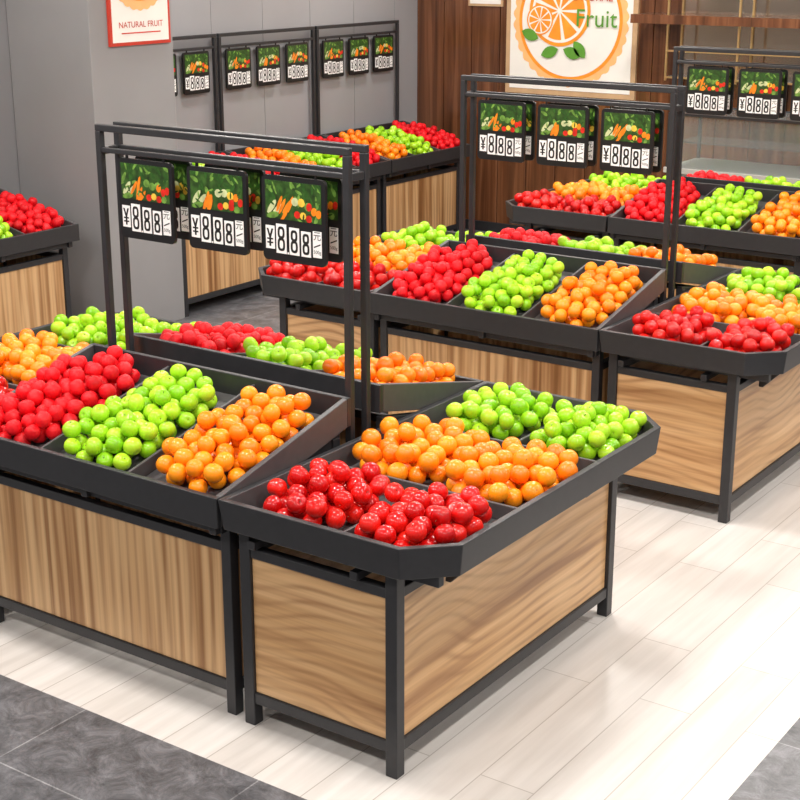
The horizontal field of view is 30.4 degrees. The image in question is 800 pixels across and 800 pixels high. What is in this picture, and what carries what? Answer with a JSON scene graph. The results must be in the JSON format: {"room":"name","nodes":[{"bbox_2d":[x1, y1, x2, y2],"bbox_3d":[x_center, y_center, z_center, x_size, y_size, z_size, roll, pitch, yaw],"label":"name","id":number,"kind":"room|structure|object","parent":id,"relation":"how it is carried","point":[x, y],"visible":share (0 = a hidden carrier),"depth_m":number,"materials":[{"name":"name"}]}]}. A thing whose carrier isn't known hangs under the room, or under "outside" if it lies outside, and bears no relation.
{"room":"supermarket","nodes":[
{"label":"supermarket","id":0,"kind":"room"},
{"bbox_2d":[0,0,20,194],"bbox_3d":[-3.755,-1.669,8.501,0.170,3.300,13.800,12,21,33],"label":"wall","id":1,"kind":"structure","parent":0,"point":[9,169],"depth_m":9.93,"materials":[{"name":"grey paint"}]},
{"bbox_2d":[171,0,416,152],"bbox_3d":[-1.007,-2.832,12.079,0.013,3.180,4.055,12,21,33],"label":"wall panels","id":2,"kind":"object","parent":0,"point":[284,109],"depth_m":12.28,"materials":[{"name":"grey paint"}]},
{"bbox_2d":[0,229,799,799],"bbox_3d":[0.722,0.891,6.018,11.100,0.100,13.800,12,21,33],"label":"floor","id":3,"kind":"structure","parent":0,"point":[689,687],"depth_m":5.20,"materials":[{"name":"white wood"}]},
{"bbox_2d":[0,189,79,336],"bbox_3d":[-2.723,-0.722,9.310,0.740,1.010,1.215,12,21,33],"label":"display stand","id":4,"kind":"object","parent":3,"relation":"on","point":[34,277],"visible":0.73,"depth_m":9.38,"materials":[{"name":"brown wood"}]},
{"bbox_2d":[0,216,12,238],"bbox_3d":[-2.719,-1.116,9.180,0.636,0.244,0.403,12,21,33],"label":"heap","id":5,"kind":"object","parent":4,"relation":"on","point":[4,226],"visible":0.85,"depth_m":9.13,"materials":[{"name":"green food"}]},
{"bbox_2d":[0,191,63,233],"bbox_3d":[-2.482,-1.212,9.497,0.654,0.253,0.414,13,22,36],"label":"heap","id":6,"kind":"object","parent":4,"relation":"on","point":[25,216],"visible":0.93,"depth_m":9.38,"materials":[{"name":"red food"}]},
{"bbox_2d":[0,312,183,389],"bbox_3d":[-1.575,0.223,6.560,0.864,0.850,1.659,12,21,33],"label":"display stand","id":7,"kind":"object","parent":3,"relation":"on","point":[47,327],"visible":0.02,"depth_m":6.94,"materials":[{"name":"brown wood"}]},
{"bbox_2d":[0,376,13,393],"bbox_3d":[-1.737,-0.015,5.894,0.364,0.168,0.446,15,23,39],"label":"heap","id":8,"kind":"object","parent":7,"relation":"on","point":[4,389],"visible":0.37,"depth_m":5.88,"materials":[{"name":"red food"}]},
{"bbox_2d":[0,328,62,380],"bbox_3d":[-1.741,-0.208,6.546,0.420,0.145,0.504,13,22,36],"label":"heap","id":9,"kind":"object","parent":7,"relation":"on","point":[11,348],"visible":0.69,"depth_m":6.53,"materials":[{"name":"orange food"}]},
{"bbox_2d":[9,342,89,384],"bbox_3d":[-1.423,-0.154,6.331,0.422,0.170,0.520,11,20,30],"label":"heap","id":10,"kind":"object","parent":7,"relation":"on","point":[30,363],"visible":0.23,"depth_m":6.27,"materials":[{"name":"orange food"}]},
{"bbox_2d":[51,306,149,346],"bbox_3d":[-1.421,-0.348,6.972,0.364,0.159,0.482,11,20,31],"label":"heap","id":11,"kind":"object","parent":7,"relation":"on","point":[90,327],"visible":0.65,"depth_m":6.87,"materials":[{"name":"green food"}]},
{"bbox_2d":[116,317,194,349],"bbox_3d":[-1.108,-0.286,6.765,0.378,0.161,0.472,12,21,33],"label":"heap","id":12,"kind":"object","parent":7,"relation":"on","point":[152,325],"visible":0.14,"depth_m":6.72,"materials":[{"name":"green food"}]},
{"bbox_2d":[6,0,184,320],"bbox_3d":[-2.079,-2.135,9.991,0.775,3.300,0.760,12,21,33],"label":"column","id":13,"kind":"structure","parent":3,"relation":"on","point":[67,79],"depth_m":9.80,"materials":[{"name":"grey paint"}]},
{"bbox_2d":[106,0,170,46],"bbox_3d":[-1.712,-2.734,9.611,0.036,0.800,0.563,12,21,33],"label":"poster","id":14,"kind":"object","parent":13,"relation":"attached to","point":[129,22],"visible":1,"depth_m":9.66,"materials":[{"name":"white paper"}]},
{"bbox_2d":[0,343,350,714],"bbox_3d":[-0.934,0.449,5.572,1.325,1.010,0.740,12,21,33],"label":"display stand","id":15,"kind":"object","parent":3,"relation":"on","point":[132,561],"visible":0.62,"depth_m":5.31,"materials":[{"name":"brown wood"}]},
{"bbox_2d":[0,345,139,444],"bbox_3d":[-1.300,-0.020,5.679,0.414,0.265,0.667,11,21,32],"label":"heap","id":16,"kind":"object","parent":15,"relation":"on","point":[38,407],"visible":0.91,"depth_m":5.59,"materials":[{"name":"red food"}]},
{"bbox_2d":[62,364,217,470],"bbox_3d":[-0.940,0.055,5.444,0.403,0.244,0.636,12,21,33],"label":"heap","id":17,"kind":"object","parent":15,"relation":"on","point":[116,426],"visible":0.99,"depth_m":5.36,"materials":[{"name":"green food"}]},
{"bbox_2d":[156,384,313,492],"bbox_3d":[-0.582,0.133,5.197,0.390,0.244,0.634,11,20,31],"label":"heap","id":18,"kind":"object","parent":15,"relation":"on","point":[205,452],"visible":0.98,"depth_m":5.11,"materials":[{"name":"orange food"}]},
{"bbox_2d":[172,34,219,151],"bbox_3d":[-1.774,-1.774,11.169,0.027,1.905,1.202,12,21,33],"label":"rack","id":19,"kind":"object","parent":3,"relation":"on","point":[195,65],"visible":0.39,"depth_m":11.26,"materials":[{"name":"black metal"}]},
{"bbox_2d":[181,151,269,316],"bbox_3d":[-1.429,-1.274,11.073,0.740,1.010,1.215,12,21,33],"label":"display stand","id":20,"kind":"object","parent":3,"relation":"on","point":[207,274],"visible":0.2,"depth_m":10.80,"materials":[{"name":"brown wood"}]},
{"bbox_2d":[208,151,279,174],"bbox_3d":[-1.188,-1.765,11.260,0.654,0.253,0.414,13,22,36],"label":"heap","id":21,"kind":"object","parent":20,"relation":"on","point":[210,152],"visible":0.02,"depth_m":11.34,"materials":[{"name":"food"}]},
{"bbox_2d":[94,121,370,441],"bbox_3d":[-0.657,-0.088,5.790,1.252,1.905,0.127,12,21,33],"label":"rack","id":22,"kind":"object","parent":3,"relation":"on","point":[302,214],"visible":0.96,"depth_m":5.50,"materials":[{"name":"black metal"}]},
{"bbox_2d":[216,26,316,150],"bbox_3d":[-1.068,-2.075,12.130,0.027,1.905,1.202,12,21,33],"label":"rack","id":23,"kind":"object","parent":3,"relation":"on","point":[237,60],"visible":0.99,"depth_m":11.88,"materials":[{"name":"black metal"}]},
{"bbox_2d":[134,333,482,444],"bbox_3d":[-0.406,0.224,6.291,1.325,1.010,0.740,12,21,33],"label":"display stand","id":24,"kind":"object","parent":3,"relation":"on","point":[385,397],"visible":0.16,"depth_m":5.80,"materials":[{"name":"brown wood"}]},
{"bbox_2d":[159,321,284,352],"bbox_3d":[-0.761,-0.247,6.418,0.414,0.253,0.654,13,22,36],"label":"heap","id":25,"kind":"object","parent":24,"relation":"on","point":[229,337],"visible":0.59,"depth_m":6.28,"materials":[{"name":"red food"}]},
{"bbox_2d":[243,336,372,369],"bbox_3d":[-0.399,-0.173,6.171,0.403,0.244,0.636,12,21,33],"label":"heap","id":26,"kind":"object","parent":24,"relation":"on","point":[310,354],"visible":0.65,"depth_m":6.05,"materials":[{"name":"green food"}]},
{"bbox_2d":[322,351,455,383],"bbox_3d":[-0.046,-0.098,5.935,0.387,0.249,0.630,12,21,34],"label":"heap","id":27,"kind":"object","parent":24,"relation":"on","point":[393,368],"visible":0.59,"depth_m":5.85,"materials":[{"name":"orange food"}]},
{"bbox_2d":[226,134,390,239],"bbox_3d":[-0.724,-1.576,12.034,0.740,1.010,1.215,12,21,33],"label":"display stand","id":28,"kind":"object","parent":3,"relation":"on","point":[377,171],"visible":0.16,"depth_m":12.18,"materials":[{"name":"brown wood"}]},
{"bbox_2d":[245,147,316,164],"bbox_3d":[-0.947,-1.872,11.596,0.630,0.249,0.387,12,21,34],"label":"heap","id":29,"kind":"object","parent":28,"relation":"on","point":[266,153],"visible":0.45,"depth_m":11.56,"materials":[{"name":"orange food"}]},
{"bbox_2d":[278,149,341,167],"bbox_3d":[-0.720,-1.970,11.904,0.636,0.244,0.403,12,21,33],"label":"heap","id":30,"kind":"object","parent":28,"relation":"on","point":[320,159],"visible":0.47,"depth_m":11.76,"materials":[{"name":"green food"}]},
{"bbox_2d":[307,134,379,165],"bbox_3d":[-0.483,-2.066,12.221,0.654,0.253,0.414,13,22,36],"label":"heap","id":31,"kind":"object","parent":28,"relation":"on","point":[355,155],"visible":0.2,"depth_m":12.18,"materials":[{"name":"red food"}]},
{"bbox_2d":[258,229,455,358],"bbox_3d":[-0.043,-0.431,8.648,0.864,0.850,1.659,12,21,33],"label":"display stand","id":32,"kind":"object","parent":3,"relation":"on","point":[318,311],"visible":0.24,"depth_m":7.97,"materials":[{"name":"brown wood"}]},
{"bbox_2d":[266,259,342,282],"bbox_3d":[-0.522,-0.729,8.198,0.365,0.153,0.450,13,22,36],"label":"heap","id":33,"kind":"object","parent":32,"relation":"on","point":[289,270],"visible":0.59,"depth_m":8.07,"materials":[{"name":"red food"}]},
{"bbox_2d":[323,261,396,289],"bbox_3d":[-0.208,-0.673,7.986,0.357,0.172,0.450,12,21,33],"label":"heap","id":34,"kind":"object","parent":32,"relation":"on","point":[378,275],"visible":0.41,"depth_m":7.89,"materials":[{"name":"red food"}]},
{"bbox_2d":[353,236,405,265],"bbox_3d":[-0.204,-0.874,8.636,0.417,0.165,0.504,12,21,33],"label":"heap","id":35,"kind":"object","parent":32,"relation":"on","point":[377,248],"visible":0.3,"depth_m":8.57,"materials":[{"name":"orange food"}]},
{"bbox_2d":[375,242,433,271],"bbox_3d":[0.111,-0.806,8.418,0.421,0.167,0.516,13,22,36],"label":"heap","id":36,"kind":"object","parent":32,"relation":"on","point":[400,260],"visible":0.28,"depth_m":8.34,"materials":[{"name":"orange food"}]},
{"bbox_2d":[381,221,452,249],"bbox_3d":[0.116,-1.005,9.057,0.364,0.165,0.489,12,21,33],"label":"heap","id":37,"kind":"object","parent":32,"relation":"on","point":[419,234],"visible":0.67,"depth_m":8.98,"materials":[{"name":"green food"}]},
{"bbox_2d":[437,231,499,244],"bbox_3d":[0.419,-0.935,8.847,0.370,0.154,0.467,8,19,23],"label":"heap","id":38,"kind":"object","parent":32,"relation":"on","point":[440,240],"visible":0.09,"depth_m":8.88,"materials":[{"name":"green food"}]},
{"bbox_2d":[315,20,398,134],"bbox_3d":[-0.362,-2.376,13.092,0.027,1.905,1.202,12,21,33],"label":"rack","id":39,"kind":"object","parent":3,"relation":"on","point":[358,48],"visible":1,"depth_m":12.84,"materials":[{"name":"black metal"}]},
{"bbox_2d":[322,121,469,233],"bbox_3d":[-0.018,-1.877,12.996,0.740,1.010,1.215,12,21,33],"label":"display stand","id":40,"kind":"object","parent":3,"relation":"on","point":[418,188],"visible":0.45,"depth_m":12.84,"materials":[{"name":"brown wood"}]},
{"bbox_2d":[339,129,407,159],"bbox_3d":[-0.241,-2.174,12.557,0.630,0.249,0.387,12,21,34],"label":"heap","id":41,"kind":"object","parent":40,"relation":"on","point":[382,146],"visible":0.77,"depth_m":12.48,"materials":[{"name":"orange food"}]},
{"bbox_2d":[365,125,432,154],"bbox_3d":[-0.014,-2.271,12.865,0.636,0.244,0.403,12,21,33],"label":"heap","id":42,"kind":"object","parent":40,"relation":"on","point":[413,144],"visible":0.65,"depth_m":12.79,"materials":[{"name":"green food"}]},
{"bbox_2d":[392,120,459,148],"bbox_3d":[0.223,-2.367,13.183,0.654,0.253,0.414,13,22,36],"label":"heap","id":43,"kind":"object","parent":40,"relation":"on","point":[441,139],"visible":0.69,"depth_m":13.08,"materials":[{"name":"red food"}]},
{"bbox_2d":[218,381,660,779],"bbox_3d":[0.232,0.602,5.353,0.864,0.850,1.659,12,21,33],"label":"display stand","id":44,"kind":"object","parent":3,"relation":"on","point":[368,641],"visible":0.78,"depth_m":4.90,"materials":[{"name":"brown wood"}]},
{"bbox_2d":[263,458,389,528],"bbox_3d":[-0.238,0.296,4.892,0.357,0.172,0.450,12,21,33],"label":"heap","id":45,"kind":"object","parent":44,"relation":"on","point":[341,495],"visible":0.94,"depth_m":4.82,"materials":[{"name":"red food"}]},
{"bbox_2d":[352,414,489,483],"bbox_3d":[0.078,0.163,5.327,0.421,0.167,0.516,13,22,36],"label":"heap","id":46,"kind":"object","parent":44,"relation":"on","point":[420,450],"visible":0.88,"depth_m":5.26,"materials":[{"name":"orange food"}]},
{"bbox_2d":[354,482,491,546],"bbox_3d":[0.076,0.371,4.687,0.365,0.153,0.450,13,22,36],"label":"heap","id":47,"kind":"object","parent":44,"relation":"on","point":[419,517],"visible":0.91,"depth_m":4.60,"materials":[{"name":"red food"}]},
{"bbox_2d":[446,382,555,439],"bbox_3d":[0.404,0.030,5.766,0.370,0.154,0.467,8,19,23],"label":"heap","id":48,"kind":"object","parent":44,"relation":"on","point":[506,414],"visible":0.95,"depth_m":5.65,"materials":[{"name":"green food"}]},
{"bbox_2d":[445,437,577,506],"bbox_3d":[0.393,0.231,5.110,0.417,0.165,0.504,12,21,33],"label":"heap","id":49,"kind":"object","parent":44,"relation":"on","point":[514,474],"visible":0.91,"depth_m":5.01,"materials":[{"name":"orange food"}]},
{"bbox_2d":[530,399,646,458],"bbox_3d":[0.707,0.092,5.554,0.364,0.165,0.489,12,21,33],"label":"heap","id":50,"kind":"object","parent":44,"relation":"on","point":[590,429],"visible":0.94,"depth_m":5.46,"materials":[{"name":"green food"}]},
{"bbox_2d":[370,240,666,413],"bbox_3d":[0.598,-0.205,7.659,1.325,1.010,0.740,12,21,33],"label":"display stand","id":51,"kind":"object","parent":3,"relation":"on","point":[534,351],"visible":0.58,"depth_m":7.38,"materials":[{"name":"brown wood"}]},
{"bbox_2d":[392,239,492,302],"bbox_3d":[0.231,-0.674,7.767,0.414,0.265,0.667,11,21,32],"label":"heap","id":52,"kind":"object","parent":51,"relation":"on","point":[442,274],"visible":0.96,"depth_m":7.67,"materials":[{"name":"red food"}]},
{"bbox_2d":[461,249,564,314],"bbox_3d":[0.591,-0.599,7.531,0.403,0.244,0.636,12,21,33],"label":"heap","id":53,"kind":"object","parent":51,"relation":"on","point":[519,282],"visible":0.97,"depth_m":7.45,"materials":[{"name":"green food"}]},
{"bbox_2d":[541,260,642,326],"bbox_3d":[0.950,-0.521,7.284,0.390,0.244,0.634,11,20,31],"label":"heap","id":54,"kind":"object","parent":51,"relation":"on","point":[596,294],"visible":0.98,"depth_m":7.18,"materials":[{"name":"orange food"}]},
{"bbox_2d":[459,74,685,302],"bbox_3d":[0.874,-0.742,7.877,1.252,1.905,0.127,12,21,33],"label":"rack","id":55,"kind":"object","parent":3,"relation":"on","point":[631,141],"visible":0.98,"depth_m":7.60,"materials":[{"name":"black metal"}]},
{"bbox_2d":[505,178,646,241],"bbox_3d":[1.488,-1.085,10.735,0.864,0.850,1.659,12,21,33],"label":"display stand","id":56,"kind":"object","parent":3,"relation":"on","point":[572,225],"visible":0.14,"depth_m":10.00,"materials":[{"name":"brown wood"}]},
{"bbox_2d":[514,188,572,210],"bbox_3d":[1.010,-1.388,10.281,0.364,0.163,0.446,13,22,37],"label":"heap","id":57,"kind":"object","parent":56,"relation":"on","point":[549,200],"visible":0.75,"depth_m":10.20,"materials":[{"name":"red food"}]},
{"bbox_2d":[551,180,611,199],"bbox_3d":[1.322,-1.516,10.720,0.420,0.145,0.504,13,22,36],"label":"heap","id":58,"kind":"object","parent":56,"relation":"on","point":[579,190],"visible":0.61,"depth_m":10.62,"materials":[{"name":"orange food"}]},
{"bbox_2d":[564,195,620,215],"bbox_3d":[1.326,-1.323,10.068,0.364,0.168,0.446,15,23,39],"label":"heap","id":59,"kind":"object","parent":56,"relation":"on","point":[591,204],"visible":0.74,"depth_m":9.97,"materials":[{"name":"red food"}]},
{"bbox_2d":[589,171,643,187],"bbox_3d":[1.642,-1.656,11.146,0.364,0.159,0.482,11,20,31],"label":"heap","id":60,"kind":"object","parent":56,"relation":"on","point":[611,179],"visible":0.51,"depth_m":11.07,"materials":[{"name":"green food"}]},
{"bbox_2d":[599,184,645,205],"bbox_3d":[1.640,-1.462,10.505,0.422,0.170,0.520,11,20,30],"label":"heap","id":61,"kind":"object","parent":56,"relation":"on","point":[628,192],"visible":0.39,"depth_m":10.41,"materials":[{"name":"orange food"}]},
{"bbox_2d":[635,175,665,187],"bbox_3d":[1.955,-1.594,10.939,0.378,0.161,0.472,12,21,33],"label":"heap","id":62,"kind":"object","parent":56,"relation":"on","point":[642,183],"visible":0.09,"depth_m":10.88,"materials":[{"name":"green food"}]},
{"bbox_2d":[466,234,736,303],"bbox_3d":[1.125,-0.430,8.378,1.325,1.010,0.740,12,21,33],"label":"display stand","id":63,"kind":"object","parent":3,"relation":"on","point":[686,272],"visible":0.14,"depth_m":7.86,"materials":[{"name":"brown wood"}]},
{"bbox_2d":[489,227,570,245],"bbox_3d":[0.770,-0.901,8.505,0.414,0.253,0.654,13,22,36],"label":"heap","id":64,"kind":"object","parent":63,"relation":"on","point":[543,237],"visible":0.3,"depth_m":8.35,"materials":[{"name":"red food"}]},
{"bbox_2d":[558,235,646,254],"bbox_3d":[1.132,-0.827,8.259,0.403,0.244,0.636,12,21,33],"label":"heap","id":65,"kind":"object","parent":63,"relation":"on","point":[606,243],"visible":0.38,"depth_m":8.14,"materials":[{"name":"green food"}]},
{"bbox_2d":[628,244,717,265],"bbox_3d":[1.485,-0.752,8.022,0.387,0.249,0.630,12,21,34],"label":"heap","id":66,"kind":"object","parent":63,"relation":"on","point":[683,254],"visible":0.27,"depth_m":7.89,"materials":[{"name":"orange food"}]},
{"bbox_2d":[599,268,799,523],"bbox_3d":[1.764,-0.052,7.440,0.864,0.850,1.659,12,21,33],"label":"display stand","id":67,"kind":"object","parent":3,"relation":"on","point":[727,420],"visible":0.63,"depth_m":6.89,"materials":[{"name":"brown wood"}]},
{"bbox_2d":[632,304,713,344],"bbox_3d":[1.291,-0.357,6.986,0.364,0.168,0.446,15,23,39],"label":"heap","id":68,"kind":"object","parent":67,"relation":"on","point":[678,325],"visible":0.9,"depth_m":6.92,"materials":[{"name":"red food"}]},
{"bbox_2d":[671,281,763,323],"bbox_3d":[1.612,-0.494,7.413,0.422,0.170,0.520,11,20,30],"label":"heap","id":69,"kind":"object","parent":67,"relation":"on","point":[726,307],"visible":0.72,"depth_m":7.32,"materials":[{"name":"orange food"}]},
{"bbox_2d":[705,316,794,351],"bbox_3d":[1.607,-0.289,6.774,0.364,0.163,0.446,13,22,37],"label":"heap","id":70,"kind":"object","parent":67,"relation":"on","point":[760,334],"visible":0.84,"depth_m":6.70,"materials":[{"name":"red food"}]},
{"bbox_2d":[726,266,799,301],"bbox_3d":[1.931,-0.625,7.847,0.378,0.161,0.472,12,21,33],"label":"heap","id":71,"kind":"object","parent":67,"relation":"on","point":[766,280],"visible":0.76,"depth_m":7.78,"materials":[{"name":"green food"}]},
{"bbox_2d":[746,294,799,333],"bbox_3d":[1.929,-0.415,7.206,0.420,0.145,0.504,13,22,36],"label":"heap","id":72,"kind":"object","parent":67,"relation":"on","point":[766,305],"visible":0.62,"depth_m":7.16,"materials":[{"name":"orange food"}]},
{"bbox_2d":[792,287,799,303],"bbox_3d":[2.244,-0.558,7.641,0.364,0.159,0.482,11,20,31],"label":"heap","id":73,"kind":"object","parent":67,"relation":"on","point":[796,292],"visible":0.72,"depth_m":7.54,"materials":[{"name":"green food"}]},
{"bbox_2d":[607,178,799,297],"bbox_3d":[2.129,-0.859,9.746,1.325,1.010,0.740,12,21,33],"label":"display stand","id":74,"kind":"object","parent":3,"relation":"on","point":[741,247],"visible":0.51,"depth_m":9.43,"materials":[{"name":"brown wood"}]},
{"bbox_2d":[624,177,700,223],"bbox_3d":[1.763,-1.328,9.854,0.414,0.265,0.667,11,21,32],"label":"heap","id":75,"kind":"object","parent":74,"relation":"on","point":[648,205],"visible":0.76,"depth_m":9.76,"materials":[{"name":"red food"}]},
{"bbox_2d":[685,184,762,229],"bbox_3d":[2.123,-1.253,9.618,0.403,0.244,0.636,12,21,33],"label":"heap","id":76,"kind":"object","parent":74,"relation":"on","point":[724,209],"visible":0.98,"depth_m":9.53,"materials":[{"name":"green food"}]},
{"bbox_2d":[751,191,799,237],"bbox_3d":[2.481,-1.175,9.371,0.390,0.244,0.634,11,20,31],"label":"heap","id":77,"kind":"object","parent":74,"relation":"on","point":[783,218],"visible":1,"depth_m":9.24,"materials":[{"name":"orange food"}]},
{"bbox_2d":[663,108,799,183],"bbox_3d":[3.615,-1.387,10.914,3.340,1.320,0.650,12,21,33],"label":"display case","id":78,"kind":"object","parent":3,"relation":"on","point":[731,144],"depth_m":11.13,"materials":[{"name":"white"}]},
{"bbox_2d":[672,46,799,179],"bbox_3d":[2.405,-1.396,9.964,1.252,1.905,0.127,12,21,33],"label":"rack","id":79,"kind":"object","parent":3,"relation":"on","point":[762,91],"visible":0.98,"depth_m":9.80,"materials":[{"name":"black metal"}]},
{"bbox_2d":[681,176,799,191],"bbox_3d":[2.657,-1.084,10.465,1.325,1.010,0.740,12,21,33],"label":"display stand","id":80,"kind":"object","parent":3,"relation":"on","point":[691,179],"visible":0.05,"depth_m":10.09,"materials":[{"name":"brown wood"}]},
{"bbox_2d":[686,170,744,181],"bbox_3d":[2.302,-1.556,10.592,0.414,0.253,0.654,13,22,36],"label":"heap","id":81,"kind":"object","parent":80,"relation":"on","point":[710,174],"visible":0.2,"depth_m":10.38,"materials":[{"name":"red food"}]},
{"bbox_2d":[744,176,799,186],"bbox_3d":[2.664,-1.481,10.346,0.403,0.244,0.636,12,21,33],"label":"heap","id":82,"kind":"object","parent":80,"relation":"on","point":[772,180],"visible":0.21,"depth_m":10.16,"materials":[{"name":"green food"}]},
{"bbox_2d":[417,0,791,227],"bbox_3d":[4.711,-2.338,10.655,11.092,3.290,0.028,12,21,33],"label":"cladding","id":83,"kind":"object","parent":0,"point":[455,38],"depth_m":13.38,"materials":[{"name":"brown wood"}]},
{"bbox_2d":[468,0,503,6],"bbox_3d":[0.766,-3.808,13.054,0.360,0.600,0.028,12,21,33],"label":"poster","id":84,"kind":"object","parent":83,"relation":"attached to","point":[499,3],"depth_m":13.12,"materials":[{"name":"white paper"}]},
{"bbox_2d":[465,219,535,232],"bbox_3d":[4.594,-0.827,11.183,10.800,0.090,0.018,12,21,33],"label":"baseboard","id":85,"kind":"structure","parent":83,"relation":"attached to","point":[479,225],"depth_m":13.68,"materials":[{"name":"black"}]},
{"bbox_2d":[505,0,639,99],"bbox_3d":[1.472,-3.498,12.617,1.280,1.750,0.054,12,21,33],"label":"poster","id":86,"kind":"object","parent":83,"relation":"attached to","point":[594,40],"visible":0.97,"depth_m":12.71,"materials":[{"name":"white paper"}]},
{"bbox_2d":[630,0,799,84],"bbox_3d":[3.484,-2.977,11.087,3.650,1.250,0.388,12,21,33],"label":"shelving unit","id":87,"kind":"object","parent":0,"point":[750,24],"depth_m":11.78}
]}

